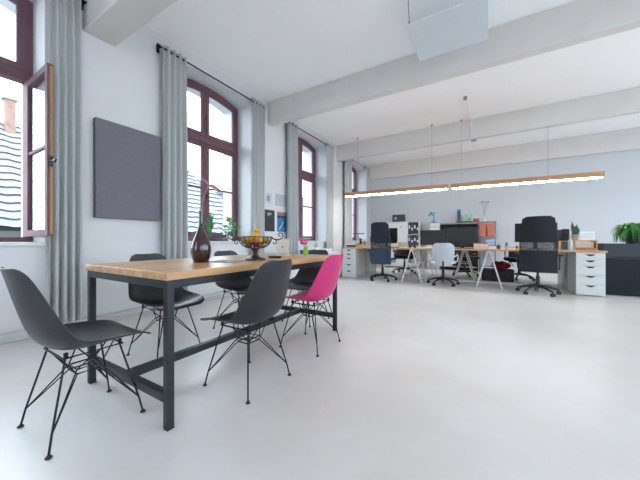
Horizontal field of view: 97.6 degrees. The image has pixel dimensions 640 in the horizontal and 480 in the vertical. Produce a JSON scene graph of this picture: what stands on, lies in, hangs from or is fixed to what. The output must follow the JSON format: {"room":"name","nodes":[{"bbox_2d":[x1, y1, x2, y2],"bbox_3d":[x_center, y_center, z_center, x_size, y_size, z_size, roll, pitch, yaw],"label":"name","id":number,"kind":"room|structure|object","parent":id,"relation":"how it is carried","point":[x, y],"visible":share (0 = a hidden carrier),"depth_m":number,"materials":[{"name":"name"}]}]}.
{"room":"design studio","nodes":[
{"label":"design studio","id":0,"kind":"room"},
{"bbox_2d":[0,0,370,344],"bbox_3d":[-1.767,-0.880,4.923,0.740,3.600,13.420,0,0,31],"label":"wall","id":1,"kind":"structure","parent":0,"point":[122,84],"depth_m":3.38,"materials":[{"name":"paint"}]},
{"bbox_2d":[0,0,56,245],"bbox_3d":[-3.024,-1.248,2.109,0.863,2.605,1.400,0,0,31],"label":"window","id":2,"kind":"structure","parent":1,"relation":"in","point":[20,71],"depth_m":2.79,"materials":[{"name":"paint"}]},
{"bbox_2d":[81,0,86,10],"bbox_3d":[-2.978,-2.475,2.092,0.100,0.090,2.060,0,0,31],"label":"curtain rod","id":3,"kind":"object","parent":1,"relation":"attached to","point":[83,2],"visible":0.56,"depth_m":2.95,"materials":[{"name":"black metal"}]},
{"bbox_2d":[49,0,82,322],"bbox_3d":[-2.531,-0.855,2.778,0.084,3.350,0.256,0,0,31],"label":"curtain","id":4,"kind":"object","parent":3,"relation":"hanging from","point":[66,245],"visible":0.88,"depth_m":2.78,"materials":[{"name":"grey fabric"}]},
{"bbox_2d":[0,290,227,335],"bbox_3d":[-2.378,0.825,3.120,0.024,0.024,4.700,0,0,31],"label":"pipe","id":5,"kind":"object","parent":1,"relation":"attached to","point":[119,311],"visible":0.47,"depth_m":3.12,"materials":[{"name":"metal"}]},
{"bbox_2d":[0,292,237,342],"bbox_3d":[-2.378,0.885,3.120,0.024,0.024,4.700,0,0,31],"label":"pipe","id":6,"kind":"object","parent":1,"relation":"attached to","point":[125,315],"visible":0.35,"depth_m":3.21,"materials":[{"name":"metal"}]},
{"bbox_2d":[93,117,160,220],"bbox_3d":[-2.254,-0.785,3.320,0.065,1.080,0.700,0,0,31],"label":"acoustic panel","id":7,"kind":"object","parent":1,"relation":"attached to","point":[126,160],"visible":1,"depth_m":3.25,"materials":[{"name":"grey fabric"}]},
{"bbox_2d":[84,0,176,45],"bbox_3d":[1.373,-2.450,0.809,8.880,0.460,0.300,0,0,31],"label":"ceiling beam","id":8,"kind":"structure","parent":1,"relation":"attached to","point":[111,21],"depth_m":2.81,"materials":[{"name":"paint"}]},
{"bbox_2d":[156,43,265,108],"bbox_3d":[-1.574,-2.475,4.428,0.100,0.090,2.010,0,0,31],"label":"curtain rod","id":9,"kind":"object","parent":1,"relation":"attached to","point":[158,46],"visible":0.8,"depth_m":4.10,"materials":[{"name":"black metal"}]},
{"bbox_2d":[162,45,187,290],"bbox_3d":[-1.950,-0.855,3.745,0.085,3.350,0.344,0,0,31],"label":"curtain","id":10,"kind":"object","parent":9,"relation":"hanging from","point":[174,139],"visible":0.87,"depth_m":3.73,"materials":[{"name":"grey fabric"}]},
{"bbox_2d":[251,97,264,278],"bbox_3d":[-1.136,-0.855,5.099,0.078,3.350,0.330,0,0,31],"label":"curtain","id":11,"kind":"object","parent":9,"relation":"hanging from","point":[257,112],"visible":0.7,"depth_m":5.08,"materials":[{"name":"grey fabric"}]},
{"bbox_2d":[187,78,241,243],"bbox_3d":[-1.772,-1.248,4.565,0.480,2.605,1.400,0,0,31],"label":"window","id":12,"kind":"structure","parent":1,"relation":"in","point":[201,138],"depth_m":4.68,"materials":[{"name":"paint"}]},
{"bbox_2d":[203,212,214,240],"bbox_3d":[-1.783,-0.213,4.501,0.202,0.467,0.226,0,0,31],"label":"spiky plant","id":13,"kind":"object","parent":12,"relation":"on","point":[209,225],"visible":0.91,"depth_m":4.48,"materials":[{"name":"green plant"}]},
{"bbox_2d":[216,238,227,240],"bbox_3d":[-1.623,-0.005,4.638,0.140,0.050,0.140,0,0,31],"label":"tray","id":14,"kind":"object","parent":12,"relation":"on","point":[217,239],"visible":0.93,"depth_m":4.58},
{"bbox_2d":[222,217,240,240],"bbox_3d":[-1.536,-0.187,4.842,0.330,0.415,0.361,0,0,-22],"label":"leafy plant","id":15,"kind":"object","parent":12,"relation":"on","point":[228,219],"visible":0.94,"depth_m":4.80,"materials":[{"name":"green plant"}]},
{"bbox_2d":[266,192,271,204],"bbox_3d":[-0.998,-0.810,5.476,0.006,0.220,0.180,0,0,31],"label":"print","id":16,"kind":"object","parent":1,"relation":"attached to","point":[268,195],"visible":1,"depth_m":5.47,"materials":[{"name":"paper"}]},
{"bbox_2d":[265,209,274,231],"bbox_3d":[-0.985,-0.380,5.498,0.006,0.420,0.290,0,0,31],"label":"poster","id":17,"kind":"object","parent":1,"relation":"attached to","point":[269,214],"visible":0.94,"depth_m":5.49,"materials":[{"name":"paper"}]},
{"bbox_2d":[277,211,285,231],"bbox_3d":[-0.795,-0.375,5.815,0.006,0.410,0.290,0,0,31],"label":"poster","id":18,"kind":"object","parent":1,"relation":"attached to","point":[281,216],"visible":1,"depth_m":5.81,"materials":[{"name":"paper"}]},
{"bbox_2d":[276,194,286,206],"bbox_3d":[-0.795,-0.820,5.815,0.006,0.240,0.390,0,0,31],"label":"drawing","id":19,"kind":"object","parent":1,"relation":"attached to","point":[281,200],"visible":0.93,"depth_m":5.81,"materials":[{"name":"grey paper"}]},
{"bbox_2d":[284,122,326,144],"bbox_3d":[-0.196,-2.475,6.721,0.100,0.090,2.080,0,0,31],"label":"curtain rod","id":20,"kind":"object","parent":1,"relation":"attached to","point":[288,122],"visible":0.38,"depth_m":6.56,"materials":[{"name":"black metal"}]},
{"bbox_2d":[287,122,297,253],"bbox_3d":[-0.597,-0.855,5.996,0.086,3.350,0.351,0,0,31],"label":"curtain","id":21,"kind":"object","parent":20,"relation":"hanging from","point":[292,131],"visible":0.84,"depth_m":6.01,"materials":[{"name":"grey fabric"}]},
{"bbox_2d":[326,142,333,250],"bbox_3d":[0.249,-0.855,7.405,0.064,3.350,0.370,0,0,31],"label":"curtain","id":22,"kind":"object","parent":20,"relation":"hanging from","point":[329,148],"visible":0.83,"depth_m":7.39,"materials":[{"name":"grey fabric"}]},
{"bbox_2d":[298,137,325,241],"bbox_3d":[-0.356,-1.248,6.922,0.480,2.605,1.400,0,0,31],"label":"window","id":23,"kind":"structure","parent":1,"relation":"in","point":[302,175],"depth_m":7.05,"materials":[{"name":"paint"}]},
{"bbox_2d":[352,167,364,241],"bbox_3d":[1.061,-1.248,9.279,0.480,2.605,1.400,0,0,31],"label":"window","id":24,"kind":"structure","parent":1,"relation":"in","point":[353,169],"depth_m":9.87,"materials":[{"name":"paint"}]},
{"bbox_2d":[268,0,639,126],"bbox_3d":[2.825,-2.465,3.226,8.880,0.430,0.140,0,0,31],"label":"ceiling beam","id":25,"kind":"structure","parent":1,"relation":"attached to","point":[578,21],"depth_m":3.61,"materials":[{"name":"paint"}]},
{"bbox_2d":[337,86,639,161],"bbox_3d":[4.316,-2.465,5.707,8.880,0.430,0.130,0,0,31],"label":"ceiling beam","id":26,"kind":"structure","parent":1,"relation":"attached to","point":[626,101],"depth_m":5.87,"materials":[{"name":"paint"}]},
{"bbox_3d":[1.192,-2.475,9.031,0.100,0.090,2.090,0,0,31],"label":"curtain rod","id":27,"kind":"object","parent":1,"relation":"attached to","visible":0},
{"bbox_2d":[344,160,352,246],"bbox_3d":[0.834,-0.855,8.377,0.082,3.350,0.520,0,0,31],"label":"curtain","id":28,"kind":"object","parent":27,"relation":"hanging from","point":[348,239],"visible":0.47,"depth_m":8.35,"materials":[{"name":"grey fabric"}]},
{"bbox_2d":[365,166,369,245],"bbox_3d":[1.643,-0.855,9.725,0.085,3.350,0.370,0,0,31],"label":"curtain","id":29,"kind":"object","parent":27,"relation":"hanging from","point":[367,169],"visible":0.83,"depth_m":9.64,"materials":[{"name":"grey fabric"}]},
{"bbox_2d":[0,265,639,479],"bbox_3d":[2.090,0.980,2.430,9.920,0.120,13.720,0,0,31],"label":"floor","id":30,"kind":"structure","parent":0,"point":[422,381],"depth_m":1.64,"materials":[{"name":"concrete"}]},
{"bbox_2d":[0,267,150,460],"bbox_3d":[-1.221,0.519,1.424,0.475,0.802,0.535,0,0,31],"label":"shell chair","id":31,"kind":"object","parent":30,"relation":"on","point":[37,317],"visible":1,"depth_m":1.25,"materials":[{"name":"grey plastic"}]},
{"bbox_2d":[126,253,204,357],"bbox_3d":[-1.294,0.519,2.328,0.535,0.802,0.475,0,0,28],"label":"shell chair","id":32,"kind":"object","parent":30,"relation":"on","point":[141,294],"visible":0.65,"depth_m":2.34,"materials":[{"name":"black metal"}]},
{"bbox_2d":[85,253,336,431],"bbox_3d":[-0.660,0.537,2.328,0.910,0.765,1.780,0,0,31],"label":"dining table","id":33,"kind":"object","parent":30,"relation":"on","point":[167,274],"visible":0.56,"depth_m":1.64,"materials":[{"name":"brown wood"}]},
{"bbox_2d":[190,210,210,262],"bbox_3d":[-0.827,-0.025,1.946,0.134,0.360,0.134,0,0,31],"label":"vase","id":34,"kind":"object","parent":33,"relation":"on","point":[200,250],"visible":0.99,"depth_m":1.90,"materials":[{"name":"brown glass"}]},
{"bbox_2d":[200,177,219,209],"bbox_3d":[-0.776,-0.293,1.985,0.140,0.296,0.017,0,0,-34],"label":"stem","id":35,"kind":"object","parent":34,"relation":"in","point":[204,180],"visible":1,"depth_m":1.97,"materials":[{"name":"red plant"}]},
{"bbox_2d":[208,260,244,262],"bbox_3d":[-0.666,0.152,1.998,0.220,0.007,0.140,0,0,13],"label":"magazine","id":36,"kind":"object","parent":33,"relation":"on","point":[222,261],"visible":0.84,"depth_m":1.95,"materials":[{"name":"paper"}]},
{"bbox_2d":[227,232,282,260],"bbox_3d":[-0.495,0.048,2.147,0.349,0.214,0.262,0,0,-37],"label":"fruit bowl","id":37,"kind":"object","parent":33,"relation":"on","point":[255,257],"visible":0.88,"depth_m":2.11,"materials":[{"name":"brown metal"}]},
{"bbox_2d":[256,235,262,242],"bbox_3d":[-0.460,-0.006,2.117,0.058,0.061,0.057,0,0,31],"label":"fruit","id":38,"kind":"object","parent":37,"relation":"in","point":[260,239],"visible":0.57,"depth_m":2.09,"materials":[{"name":"orange food"}]},
{"bbox_3d":[-0.495,0.027,2.157,0.058,0.061,0.057,0,0,31],"label":"fruit","id":39,"kind":"object","parent":37,"relation":"in","visible":0},
{"bbox_2d":[251,231,258,237],"bbox_3d":[-0.495,-0.033,2.147,0.066,0.069,0.065,0,0,31],"label":"fruit","id":40,"kind":"object","parent":39,"relation":"on","point":[255,233],"visible":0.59,"depth_m":2.12,"materials":[{"name":"orange food"}]},
{"bbox_2d":[276,239,290,256],"bbox_3d":[-0.338,0.072,2.571,0.138,0.165,0.038,0,0,3],"label":"framed card","id":41,"kind":"object","parent":33,"relation":"on","point":[282,246],"visible":0.82,"depth_m":2.57,"materials":[{"name":"beige paper"}]},
{"bbox_2d":[303,246,307,254],"bbox_3d":[-0.146,0.110,2.864,0.056,0.090,0.056,0,0,31],"label":"glass vase","id":42,"kind":"object","parent":33,"relation":"on","point":[305,250],"visible":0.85,"depth_m":2.84,"materials":[{"name":"glass"}]},
{"bbox_2d":[298,239,308,245],"bbox_3d":[-0.165,0.053,2.873,0.115,0.125,0.097,0,0,31],"label":"flower","id":43,"kind":"object","parent":42,"relation":"in","point":[305,242],"visible":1,"depth_m":2.86,"materials":[{"name":"pink plant"}]},
{"bbox_2d":[212,250,251,329],"bbox_3d":[-0.857,0.519,2.977,0.535,0.802,0.475,0,0,34],"label":"shell chair","id":44,"kind":"object","parent":30,"relation":"on","point":[240,285],"visible":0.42,"depth_m":3.03,"materials":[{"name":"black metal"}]},
{"bbox_2d":[200,259,291,404],"bbox_3d":[-0.453,0.519,1.829,0.535,0.802,0.475,0,0,31],"label":"shell chair","id":45,"kind":"object","parent":30,"relation":"on","point":[265,295],"visible":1,"depth_m":1.68,"materials":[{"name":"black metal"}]},
{"bbox_2d":[281,250,329,326],"bbox_3d":[-0.153,0.519,3.239,0.475,0.802,0.535,0,0,34],"label":"shell chair","id":46,"kind":"object","parent":30,"relation":"on","point":[304,279],"visible":0.59,"depth_m":3.38,"materials":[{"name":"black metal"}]},
{"bbox_2d":[279,254,342,356],"bbox_3d":[-0.066,0.519,2.466,0.535,0.802,0.475,0,0,31],"label":"shell chair","id":47,"kind":"object","parent":30,"relation":"on","point":[324,284],"visible":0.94,"depth_m":2.31,"materials":[{"name":"plastic"}]},
{"bbox_2d":[288,251,341,289],"bbox_3d":[-0.117,0.608,6.224,0.427,0.625,2.690,0,0,31],"label":"base cabinet","id":48,"kind":"object","parent":30,"relation":"on","point":[293,272],"visible":0.11,"depth_m":6.51,"materials":[{"name":"white paint"}]},
{"bbox_2d":[313,243,318,249],"bbox_3d":[-0.099,0.163,6.293,0.158,0.264,0.194,0,0,-19],"label":"potted plant","id":49,"kind":"object","parent":48,"relation":"on","point":[316,247],"visible":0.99,"depth_m":6.26,"materials":[{"name":"green plant"}]},
{"bbox_2d":[319,248,331,252],"bbox_3d":[0.116,0.250,6.639,0.240,0.090,0.300,0,0,31],"label":"paper tray","id":50,"kind":"object","parent":48,"relation":"on","point":[328,250],"visible":0.39,"depth_m":6.65,"materials":[{"name":"white plastic"}]},
{"bbox_2d":[342,248,364,277],"bbox_3d":[0.847,0.558,7.050,0.360,0.704,0.582,0,0,31],"label":"drawer unit","id":51,"kind":"object","parent":30,"relation":"on","point":[353,262],"visible":0.89,"depth_m":6.83,"materials":[{"name":"white paint"}]},
{"bbox_2d":[365,249,375,273],"bbox_3d":[1.301,0.558,7.806,0.360,0.704,0.582,0,0,31],"label":"drawer unit","id":52,"kind":"object","parent":30,"relation":"on","point":[369,268],"visible":0.23,"depth_m":7.50,"materials":[{"name":"white paint"}]},
{"bbox_2d":[367,222,397,281],"bbox_3d":[1.431,0.265,6.402,0.660,1.309,0.650,0,0,28],"label":"office chair","id":53,"kind":"object","parent":30,"relation":"on","point":[379,254],"visible":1,"depth_m":6.19,"materials":[{"name":"fabric"}]},
{"bbox_2d":[341,247,431,249],"bbox_3d":[1.725,0.190,6.599,2.360,0.030,0.750,0,0,31],"label":"countertop","id":54,"kind":"structure","parent":30,"relation":"on","point":[412,248],"depth_m":6.21,"materials":[{"name":"brown wood"}]},
{"bbox_2d":[376,228,397,245],"bbox_3d":[1.633,-0.058,6.882,0.550,0.465,0.160,0,0,31],"label":"monitor","id":55,"kind":"object","parent":54,"relation":"on","point":[393,232],"visible":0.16,"depth_m":6.76,"materials":[{"name":"black plastic"}]},
{"bbox_2d":[397,241,406,247],"bbox_3d":[1.912,0.105,6.522,0.220,0.140,0.070,0,0,31],"label":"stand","id":56,"kind":"object","parent":54,"relation":"on","point":[399,244],"visible":0.9,"depth_m":6.50,"materials":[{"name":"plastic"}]},
{"bbox_2d":[398,242,405,246],"bbox_3d":[1.902,0.105,6.505,0.190,0.116,0.005,0,0,31],"label":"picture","id":57,"kind":"object","parent":56,"relation":"attached to","point":[400,244],"depth_m":6.50},
{"bbox_2d":[420,230,446,245],"bbox_3d":[2.573,-0.025,6.340,0.570,0.400,0.160,0,0,31],"label":"monitor","id":58,"kind":"object","parent":54,"relation":"on","point":[427,237],"visible":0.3,"depth_m":6.32,"materials":[{"name":"black plastic"}]},
{"bbox_2d":[384,221,420,268],"bbox_3d":[2.745,0.158,9.345,1.140,1.525,0.352,0,0,31],"label":"cabinet","id":59,"kind":"object","parent":30,"relation":"on","point":[402,227],"visible":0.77,"depth_m":9.24,"materials":[{"name":"white paint"}]},
{"bbox_2d":[392,214,404,221],"bbox_3d":[2.649,-0.725,9.419,0.380,0.240,0.204,0,0,31],"label":"speaker","id":60,"kind":"object","parent":59,"relation":"on","point":[395,218],"visible":0.9,"depth_m":9.32},
{"bbox_2d":[408,223,410,233],"bbox_3d":[2.975,-0.370,9.223,0.076,0.360,0.243,0,0,31],"label":"ring binder","id":61,"kind":"object","parent":59,"relation":"on","point":[409,224],"visible":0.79,"depth_m":9.12,"materials":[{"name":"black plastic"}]},
{"bbox_2d":[411,223,413,233],"bbox_3d":[3.048,-0.370,9.180,0.076,0.360,0.243,0,0,31],"label":"ring binder","id":62,"kind":"object","parent":59,"relation":"on","point":[412,224],"visible":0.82,"depth_m":9.08,"materials":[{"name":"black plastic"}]},
{"bbox_2d":[416,223,418,233],"bbox_3d":[3.194,-0.370,9.092,0.076,0.360,0.243,0,0,31],"label":"ring binder","id":63,"kind":"object","parent":59,"relation":"on","point":[417,224],"visible":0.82,"depth_m":8.99,"materials":[{"name":"white plastic"}]},
{"bbox_2d":[392,246,415,273],"bbox_3d":[2.345,0.549,7.782,0.660,0.739,0.616,0,0,25],"label":"office chair","id":64,"kind":"object","parent":30,"relation":"on","point":[402,253],"visible":0.73,"depth_m":7.81,"materials":[{"name":"black plastic"}]},
{"bbox_2d":[401,250,426,282],"bbox_3d":[2.132,0.563,6.325,0.445,0.711,0.600,0,0,31],"label":"trestle","id":65,"kind":"object","parent":30,"relation":"on","point":[410,250],"visible":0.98,"depth_m":6.17,"materials":[{"name":"white paint"}]},
{"bbox_2d":[416,250,437,276],"bbox_3d":[2.646,0.563,6.927,0.445,0.711,0.600,0,0,31],"label":"trestle","id":66,"kind":"object","parent":30,"relation":"on","point":[425,260],"visible":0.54,"depth_m":6.75,"materials":[{"name":"white paint"}]},
{"bbox_2d":[427,223,440,269],"bbox_3d":[3.621,0.190,8.881,0.380,1.460,0.345,0,0,31],"label":"drawer box","id":67,"kind":"object","parent":30,"relation":"on","point":[430,226],"visible":0.39,"depth_m":8.76,"materials":[{"name":"white paint"}]},
{"bbox_2d":[429,212,436,222],"bbox_3d":[3.556,-0.715,8.853,0.263,0.351,0.176,0,0,31],"label":"desk fan","id":68,"kind":"object","parent":67,"relation":"on","point":[433,213],"visible":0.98,"depth_m":8.81,"materials":[{"name":"plastic"}]},
{"bbox_2d":[427,243,459,286],"bbox_3d":[2.555,0.489,5.816,0.640,0.859,0.616,0,0,24],"label":"office chair","id":69,"kind":"object","parent":30,"relation":"on","point":[443,254],"visible":1,"depth_m":5.59,"materials":[{"name":"white plastic"}]},
{"bbox_2d":[440,222,478,271],"bbox_3d":[4.229,0.203,8.513,1.040,1.435,0.350,0,0,31],"label":"bookcase","id":70,"kind":"object","parent":30,"relation":"on","point":[444,226],"visible":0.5,"depth_m":8.53,"materials":[{"name":"metal"}]},
{"bbox_2d":[456,221,478,222],"bbox_3d":[4.411,-0.538,8.351,0.640,0.045,0.220,0,0,31],"label":"wooden tray","id":71,"kind":"object","parent":70,"relation":"on","point":[456,221],"visible":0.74,"depth_m":8.30,"materials":[{"name":"wood"}]},
{"bbox_2d":[457,209,460,220],"bbox_3d":[4.200,-0.732,8.466,0.094,0.380,0.094,0,0,31],"label":"tin","id":72,"kind":"object","parent":71,"relation":"on","point":[458,210],"visible":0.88,"depth_m":8.43,"materials":[{"name":"metal"}]},
{"bbox_2d":[369,273,558,287],"bbox_3d":[2.926,0.895,6.326,3.800,0.050,0.080,0,0,31],"label":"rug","id":73,"kind":"object","parent":30,"relation":"on","point":[370,274],"visible":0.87,"depth_m":6.01,"materials":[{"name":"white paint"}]},
{"bbox_2d":[453,250,475,279],"bbox_3d":[3.324,0.563,6.426,0.445,0.711,0.600,0,0,31],"label":"trestle","id":74,"kind":"object","parent":30,"relation":"on","point":[463,251],"visible":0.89,"depth_m":6.26,"materials":[{"name":"white paint"}]},
{"bbox_2d":[452,250,478,277],"bbox_3d":[3.682,0.549,7.121,0.660,0.739,0.616,0,0,8],"label":"office chair","id":75,"kind":"object","parent":30,"relation":"on","point":[471,256],"visible":0.53,"depth_m":7.11,"materials":[{"name":"black plastic"}]},
{"bbox_2d":[479,221,496,271],"bbox_3d":[4.835,0.193,8.085,0.440,1.455,0.320,0,0,31],"label":"metal rack","id":76,"kind":"object","parent":30,"relation":"on","point":[479,221],"visible":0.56,"depth_m":8.00,"materials":[{"name":"metal"}]},
{"bbox_2d":[480,224,485,236],"bbox_3d":[4.723,-0.282,8.128,0.166,0.360,0.226,0,0,31],"label":"box","id":77,"kind":"object","parent":76,"relation":"on","point":[482,226],"visible":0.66,"depth_m":8.04,"materials":[{"name":"cardboard"}]},
{"bbox_2d":[485,240,494,246],"bbox_3d":[4.884,0.148,8.032,0.246,0.300,0.226,0,0,31],"label":"storage box","id":78,"kind":"object","parent":76,"relation":"on","point":[490,242],"visible":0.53,"depth_m":7.93,"materials":[{"name":"cardboard"}]},
{"bbox_2d":[488,224,493,235],"bbox_3d":[4.897,-0.282,8.024,0.166,0.360,0.226,0,0,31],"label":"box","id":79,"kind":"object","parent":76,"relation":"on","point":[490,226],"visible":0.86,"depth_m":7.93,"materials":[{"name":"cardboard"}]},
{"bbox_3d":[4.756,-0.606,8.109,0.092,0.140,0.090,0,0,31],"label":"bud vase","id":80,"kind":"object","parent":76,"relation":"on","visible":0},
{"bbox_2d":[480,201,488,215],"bbox_3d":[4.760,-0.893,8.116,0.255,0.468,0.186,0,0,31],"label":"dried flowers","id":81,"kind":"object","parent":80,"relation":"in","point":[482,202],"visible":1,"depth_m":8.10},
{"bbox_2d":[476,251,502,288],"bbox_3d":[3.367,0.563,5.584,0.445,0.711,0.600,0,0,31],"label":"trestle","id":82,"kind":"object","parent":30,"relation":"on","point":[487,252],"visible":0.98,"depth_m":5.34,"materials":[{"name":"white paint"}]},
{"bbox_2d":[481,268,514,281],"bbox_3d":[3.983,0.790,6.298,0.630,0.260,0.420,0,0,31],"label":"crate","id":83,"kind":"object","parent":30,"relation":"on","point":[488,274],"visible":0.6,"depth_m":6.13,"materials":[{"name":"plastic"}]},
{"bbox_2d":[490,261,513,269],"bbox_3d":[4.044,0.563,6.220,0.449,0.191,0.281,0,0,31],"label":"cloth bag","id":84,"kind":"object","parent":83,"relation":"on","point":[501,265],"visible":0.81,"depth_m":6.15,"materials":[{"name":"fabric"}]},
{"bbox_2d":[503,247,535,280],"bbox_3d":[4.625,0.549,6.506,0.616,0.739,0.660,0,0,-42],"label":"office chair","id":85,"kind":"object","parent":30,"relation":"on","point":[511,257],"visible":0.51,"depth_m":6.51,"materials":[{"name":"black plastic"}]},
{"bbox_2d":[455,248,607,252],"bbox_3d":[3.755,0.190,5.380,2.365,0.030,0.750,0,0,31],"label":"countertop","id":86,"kind":"structure","parent":30,"relation":"on","point":[488,249],"depth_m":5.06,"materials":[{"name":"brown wood"}]},
{"bbox_2d":[447,227,477,247],"bbox_3d":[3.035,-0.045,5.969,0.585,0.440,0.160,0,0,31],"label":"monitor","id":87,"kind":"object","parent":86,"relation":"on","point":[463,237],"visible":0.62,"depth_m":5.94,"materials":[{"name":"black plastic"}]},
{"bbox_2d":[473,243,487,248],"bbox_3d":[3.195,0.115,5.570,0.246,0.120,0.166,0,0,31],"label":"wooden crate","id":88,"kind":"object","parent":86,"relation":"on","point":[476,245],"visible":0.96,"depth_m":5.50,"materials":[{"name":"brown wood"}]},
{"bbox_2d":[515,222,557,248],"bbox_3d":[4.136,-0.075,5.378,0.650,0.500,0.160,0,0,31],"label":"monitor","id":89,"kind":"object","parent":86,"relation":"on","point":[517,225],"visible":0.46,"depth_m":5.48,"materials":[{"name":"black plastic"}]},
{"bbox_2d":[558,230,561,248],"bbox_3d":[4.501,-0.010,5.296,0.090,0.370,0.124,0,0,31],"label":"loudspeaker","id":90,"kind":"object","parent":86,"relation":"on","point":[559,231],"visible":0.4,"depth_m":5.24,"materials":[{"name":"black plastic"}]},
{"bbox_2d":[562,229,568,241],"bbox_3d":[4.595,-0.015,5.240,0.090,0.380,0.124,0,0,31],"label":"loudspeaker","id":91,"kind":"object","parent":86,"relation":"on","point":[565,232],"visible":0.67,"depth_m":5.20,"materials":[{"name":"black plastic"}]},
{"bbox_2d":[559,241,572,249],"bbox_3d":[4.271,0.094,4.865,0.170,0.162,0.140,0,0,31],"label":"wooden crate","id":92,"kind":"object","parent":86,"relation":"on","point":[562,245],"visible":0.66,"depth_m":4.84,"materials":[{"name":"brown wood"}]},
{"bbox_2d":[568,236,572,249],"bbox_3d":[4.239,0.058,4.744,0.064,0.235,0.064,0,0,31],"label":"glass bottle","id":93,"kind":"object","parent":86,"relation":"on","point":[570,243],"visible":0.92,"depth_m":4.72,"materials":[{"name":"glass"}]},
{"bbox_2d":[572,240,597,249],"bbox_3d":[4.598,0.088,4.896,0.310,0.173,0.350,0,0,31],"label":"wooden crate","id":94,"kind":"object","parent":86,"relation":"on","point":[574,241],"visible":0.72,"depth_m":4.77,"materials":[{"name":"brown wood"}]},
{"bbox_2d":[570,222,579,239],"bbox_3d":[4.585,-0.169,5.038,0.122,0.340,0.122,0,0,-25],"label":"snake plant","id":95,"kind":"object","parent":94,"relation":"on","point":[575,230],"visible":0.93,"depth_m":5.02,"materials":[{"name":"green plant"}]},
{"bbox_2d":[576,242,594,247],"bbox_3d":[4.594,0.079,4.893,0.241,0.100,0.246,0,0,31],"label":"box","id":96,"kind":"object","parent":94,"relation":"on","point":[578,244],"visible":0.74,"depth_m":4.79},
{"bbox_2d":[576,247,595,249],"bbox_3d":[4.596,0.152,4.892,0.260,0.045,0.300,0,0,31],"label":"shelf","id":97,"kind":"object","parent":94,"relation":"attached to","point":[577,248],"depth_m":4.76,"materials":[{"name":"wood"}]},
{"bbox_2d":[581,231,594,239],"bbox_3d":[4.615,-0.074,4.836,0.180,0.150,0.056,0,0,31],"label":"card","id":98,"kind":"object","parent":94,"relation":"on","point":[585,235],"visible":0.86,"depth_m":4.81,"materials":[{"name":"paper"}]},
{"bbox_2d":[514,216,563,296],"bbox_3d":[3.745,0.265,4.814,0.660,1.309,0.650,0,0,37],"label":"office chair","id":99,"kind":"object","parent":30,"relation":"on","point":[539,229],"visible":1,"depth_m":4.63,"materials":[{"name":"fabric"}]},
{"bbox_2d":[557,252,566,286],"bbox_3d":[5.017,0.558,5.573,0.360,0.704,0.582,0,0,31],"label":"drawer unit","id":100,"kind":"object","parent":30,"relation":"on","point":[562,273],"visible":0.27,"depth_m":5.46,"materials":[{"name":"white paint"}]},
{"bbox_2d":[567,252,605,296],"bbox_3d":[4.563,0.558,4.817,0.360,0.704,0.582,0,0,31],"label":"drawer unit","id":101,"kind":"object","parent":30,"relation":"on","point":[586,272],"visible":0.98,"depth_m":4.59,"materials":[{"name":"white paint"}]},
{"bbox_2d":[597,243,639,295],"bbox_3d":[5.505,0.480,4.541,1.440,0.840,0.464,0,0,31],"label":"sideboard","id":102,"kind":"object","parent":30,"relation":"on","point":[622,265],"visible":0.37,"depth_m":4.60,"materials":[{"name":"black wood"}]},
{"bbox_2d":[611,222,639,243],"bbox_3d":[5.273,-0.118,4.692,0.522,0.356,0.531,0,0,-24],"label":"spider plant","id":103,"kind":"object","parent":102,"relation":"on","point":[629,233],"visible":1,"depth_m":4.65,"materials":[{"name":"plant"}]},
{"bbox_2d":[145,0,639,165],"bbox_3d":[2.090,-2.755,2.430,9.920,0.150,13.720,0,0,31],"label":"ceiling","id":104,"kind":"structure","parent":0,"point":[273,49],"depth_m":4.18,"materials":[{"name":"paint"}]},
{"bbox_2d":[344,125,448,196],"bbox_3d":[1.798,-1.910,6.947,2.532,1.540,0.090,0,0,27],"label":"pendant lamp","id":105,"kind":"object","parent":104,"relation":"hanging from","point":[444,186],"visible":1,"depth_m":6.90,"materials":[{"name":"brown wood"}]},
{"bbox_2d":[406,0,487,60],"bbox_3d":[1.458,-2.515,3.184,0.780,0.330,0.700,0,0,31],"label":"panel","id":106,"kind":"object","parent":104,"relation":"hanging from","point":[464,24],"visible":1,"depth_m":3.13,"materials":[{"name":"metal"}]},
{"bbox_2d":[463,96,476,141],"bbox_3d":[3.084,-2.453,5.788,0.120,0.455,1.365,0,0,36],"label":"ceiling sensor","id":107,"kind":"object","parent":104,"relation":"attached to","point":[465,97],"visible":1,"depth_m":6.18,"materials":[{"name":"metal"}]},
{"bbox_2d":[451,119,604,188],"bbox_3d":[4.106,-1.910,5.755,2.555,1.540,0.090,0,0,27],"label":"pendant lamp","id":108,"kind":"object","parent":104,"relation":"hanging from","point":[589,175],"visible":1,"depth_m":5.64,"materials":[{"name":"brown wood"}]},
{"bbox_2d":[371,149,639,273],"bbox_3d":[5.863,-0.880,7.992,9.180,3.600,0.300,0,0,31],"label":"wall","id":109,"kind":"structure","parent":0,"point":[599,205],"depth_m":7.87,"materials":[{"name":"paint"}]},
{"bbox_2d":[370,127,639,179],"bbox_3d":[5.627,-2.430,7.889,8.880,0.500,0.120,0,0,31],"label":"ceiling beam","id":110,"kind":"structure","parent":109,"relation":"attached to","point":[625,139],"depth_m":7.85,"materials":[{"name":"paint"}]},
{"label":"outside","id":111,"kind":"structure","parent":0,"visible":0},
{"bbox_3d":[0.000,4.020,0.000,120.000,0.200,120.000,0,0,31],"label":"ground","id":112,"kind":"structure","parent":111,"visible":0},
{"bbox_2d":[0,94,222,236],"bbox_3d":[-6.509,0.210,9.044,4.726,7.420,8.400,0,0,31],"label":"house","id":113,"kind":"structure","parent":112,"relation":"on","point":[10,134],"depth_m":6.71,"materials":[{"name":"ceramic"}]},
{"bbox_2d":[214,191,222,197],"bbox_3d":[-3.837,-0.480,34.388,6.400,8.800,17.400,0,0,31],"label":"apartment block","id":114,"kind":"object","parent":112,"relation":"on","point":[220,194],"visible":0.02,"depth_m":28.11,"materials":[{"name":"white"}]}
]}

